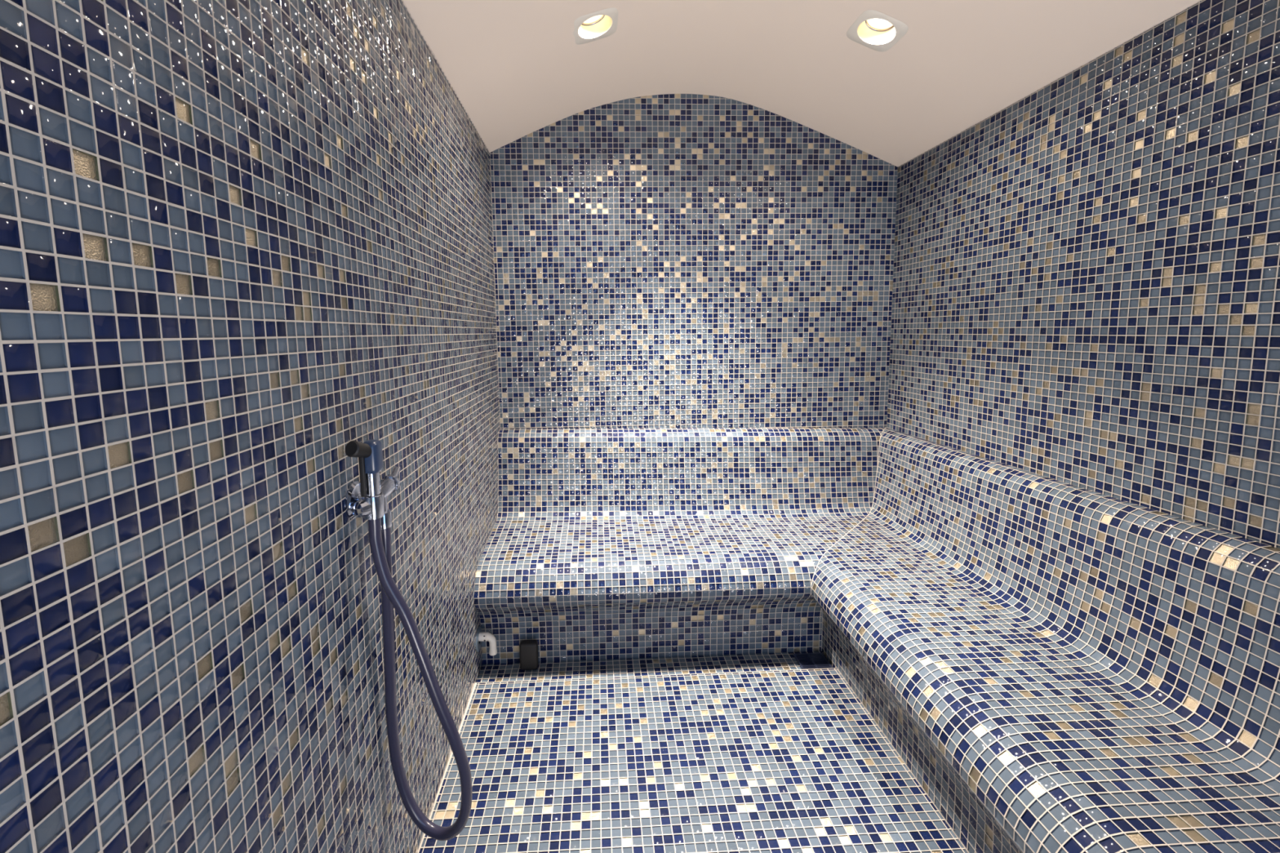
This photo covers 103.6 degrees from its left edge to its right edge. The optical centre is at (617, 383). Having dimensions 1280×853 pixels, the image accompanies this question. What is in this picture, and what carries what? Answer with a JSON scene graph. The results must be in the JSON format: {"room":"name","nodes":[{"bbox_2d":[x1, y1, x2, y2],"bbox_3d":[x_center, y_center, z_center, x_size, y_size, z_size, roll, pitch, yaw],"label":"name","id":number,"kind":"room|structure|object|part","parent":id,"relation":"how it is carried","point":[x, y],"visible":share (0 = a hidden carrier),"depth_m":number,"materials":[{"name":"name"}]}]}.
{"room":"spa","nodes":[
{"label":"spa","id":0,"kind":"room"},
{"bbox_2d":[0,0,500,852],"bbox_3d":[-0.509,0.150,0.912,0.005,2.187,3.126,-1,6,-3],"label":"wall","id":1,"kind":"structure","parent":0,"point":[243,243],"depth_m":0.65,"materials":[{"name":"blue tile"}]},
{"bbox_2d":[345,466,400,529],"bbox_3d":[-0.481,0.238,1.016,0.060,0.106,0.164,-1,6,-2],"label":"valve","id":2,"kind":"object","parent":1,"relation":"attached to","point":[371,508],"visible":0.89,"depth_m":0.96,"materials":[{"name":"silver metal"}]},
{"bbox_3d":[-0.483,0.236,0.948,0.033,0.033,0.023,3,7,30],"label":"holder knob","id":3,"kind":"part","parent":2,"relation":"part of","materials":[{"name":"silver metal"}]},
{"bbox_2d":[345,439,383,497],"bbox_3d":[-0.471,0.179,0.946,0.035,0.157,0.074,0,6,11],"label":"hand spray","id":4,"kind":"object","parent":2,"relation":"attached to","point":[369,453],"visible":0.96,"depth_m":0.94,"materials":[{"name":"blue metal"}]},
{"bbox_3d":[-0.470,0.201,0.964,0.030,0.110,0.030,-1,6,-2],"label":"handle","id":5,"kind":"part","parent":4,"relation":"part of","materials":[{"name":"silver metal"}]},
{"bbox_3d":[-0.479,0.201,1.077,0.014,0.041,0.036,0,6,11],"label":"lever","id":6,"kind":"part","parent":2,"relation":"part of","materials":[{"name":"silver metal"}]},
{"bbox_2d":[368,518,472,840],"bbox_3d":[-0.404,0.620,1.033,0.201,0.754,0.097,0,6,6],"label":"hose","id":7,"kind":"object","parent":2,"relation":"hanging from","point":[380,540],"visible":0.96,"depth_m":1.02,"materials":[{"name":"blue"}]},
{"bbox_2d":[475,626,497,655],"bbox_3d":[-0.510,1.002,1.960,0.076,0.104,0.088,-1,6,-2],"label":"pipe elbow","id":8,"kind":"object","parent":1,"relation":"attached to","point":[485,636],"visible":0.98,"depth_m":1.95,"materials":[{"name":"beige plastic"}]},
{"bbox_3d":[-0.540,0.995,1.958,0.005,0.088,0.088,-1,6,-2],"label":"wall plate","id":9,"kind":"part","parent":8,"relation":"part of","materials":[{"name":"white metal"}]},
{"bbox_2d":[417,650,968,852],"bbox_3d":[0.209,1.239,0.782,1.438,0.021,2.585,-1,6,-2],"label":"floor","id":10,"kind":"structure","parent":0,"point":[762,753],"depth_m":1.52,"materials":[{"name":"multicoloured tile"}]},
{"bbox_2d":[519,640,538,670],"bbox_3d":[-0.351,1.072,1.989,0.071,0.112,0.036,-1,6,-2],"label":"vent box","id":11,"kind":"object","parent":10,"relation":"on","point":[528,649],"visible":1,"depth_m":1.97,"materials":[{"name":"black plastic"}]},
{"bbox_2d":[793,653,832,669],"bbox_3d":[0.779,1.111,2.012,0.122,0.005,0.098,-1,6,-2],"label":"floor drain","id":12,"kind":"object","parent":10,"relation":"on","point":[805,660],"visible":0.96,"depth_m":2.01,"materials":[{"name":"black metal"}]},
{"bbox_2d":[473,426,1279,852],"bbox_3d":[0.466,0.793,1.018,1.952,0.864,3.121,-1,6,-2],"label":"bench","id":13,"kind":"object","parent":10,"relation":"on","point":[1019,638],"visible":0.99,"depth_m":1.59,"materials":[{"name":"blue tile"}]},
{"bbox_3d":[0.354,0.699,2.190,1.827,0.200,0.519,-1,6,-2],"label":"seat","id":14,"kind":"part","parent":13,"relation":"part of","materials":[{"name":"blue tile"}]},
{"bbox_3d":[0.399,0.402,2.482,1.950,0.383,0.124,-1,6,-2],"label":"backrest","id":15,"kind":"part","parent":13,"relation":"part of","materials":[{"name":"blue tile"}]},
{"bbox_3d":[1.054,0.826,0.984,0.532,0.176,2.998,-1,6,-2],"label":"seat","id":16,"kind":"part","parent":13,"relation":"part of","materials":[{"name":"blue tile"}]},
{"bbox_3d":[1.374,0.546,1.030,0.127,0.367,3.119,-1,6,-2],"label":"backrest","id":17,"kind":"part","parent":13,"relation":"part of","materials":[{"name":"blue tile"}]},
{"bbox_2d":[1131,751,1279,848],"bbox_3d":[1.172,0.800,0.830,0.227,0.008,0.495,-1,6,-2],"label":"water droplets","id":18,"kind":"object","parent":13,"relation":"on","point":[1168,751],"visible":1,"depth_m":0.93},
{"bbox_2d":[489,93,897,445],"bbox_3d":[0.386,-0.520,2.449,1.953,1.725,0.005,-1,6,-2],"label":"wall","id":19,"kind":"structure","parent":0,"point":[667,260],"depth_m":2.45,"materials":[{"name":"blue tile"}]},
{"bbox_2d":[401,0,1202,166],"bbox_3d":[0.443,-1.030,0.827,2.013,0.343,3.141,-1,6,-2],"label":"ceiling","id":20,"kind":"structure","parent":0,"point":[517,68],"depth_m":1.79,"materials":[{"name":"beige paint"}]},
{"bbox_2d":[573,7,617,44],"bbox_3d":[-0.078,-1.253,1.730,0.156,0.098,0.162,-1,6,-2],"label":"recessed light","id":21,"kind":"object","parent":20,"relation":"in","point":[602,24],"visible":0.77,"depth_m":1.77,"materials":[{"name":"beige"}]},
{"bbox_2d":[846,9,908,51],"bbox_3d":[0.863,-1.198,1.679,0.152,0.107,0.162,-1,6,-2],"label":"recessed light","id":22,"kind":"object","parent":20,"relation":"in","point":[877,31],"visible":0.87,"depth_m":1.71,"materials":[{"name":"beige"}]},
{"bbox_3d":[0.885,-1.235,1.677,0.083,0.032,0.089,-1,6,-2],"label":"bulb","id":23,"kind":"part","parent":22,"relation":"part of","materials":[{"name":"white glass"}]},
{"bbox_2d":[886,0,1279,548],"bbox_3d":[1.427,-0.217,0.954,0.005,1.400,3.121,-1,6,-2],"label":"wall","id":24,"kind":"structure","parent":0,"point":[1086,290],"depth_m":1.41,"materials":[{"name":"blue tile"}]}
]}

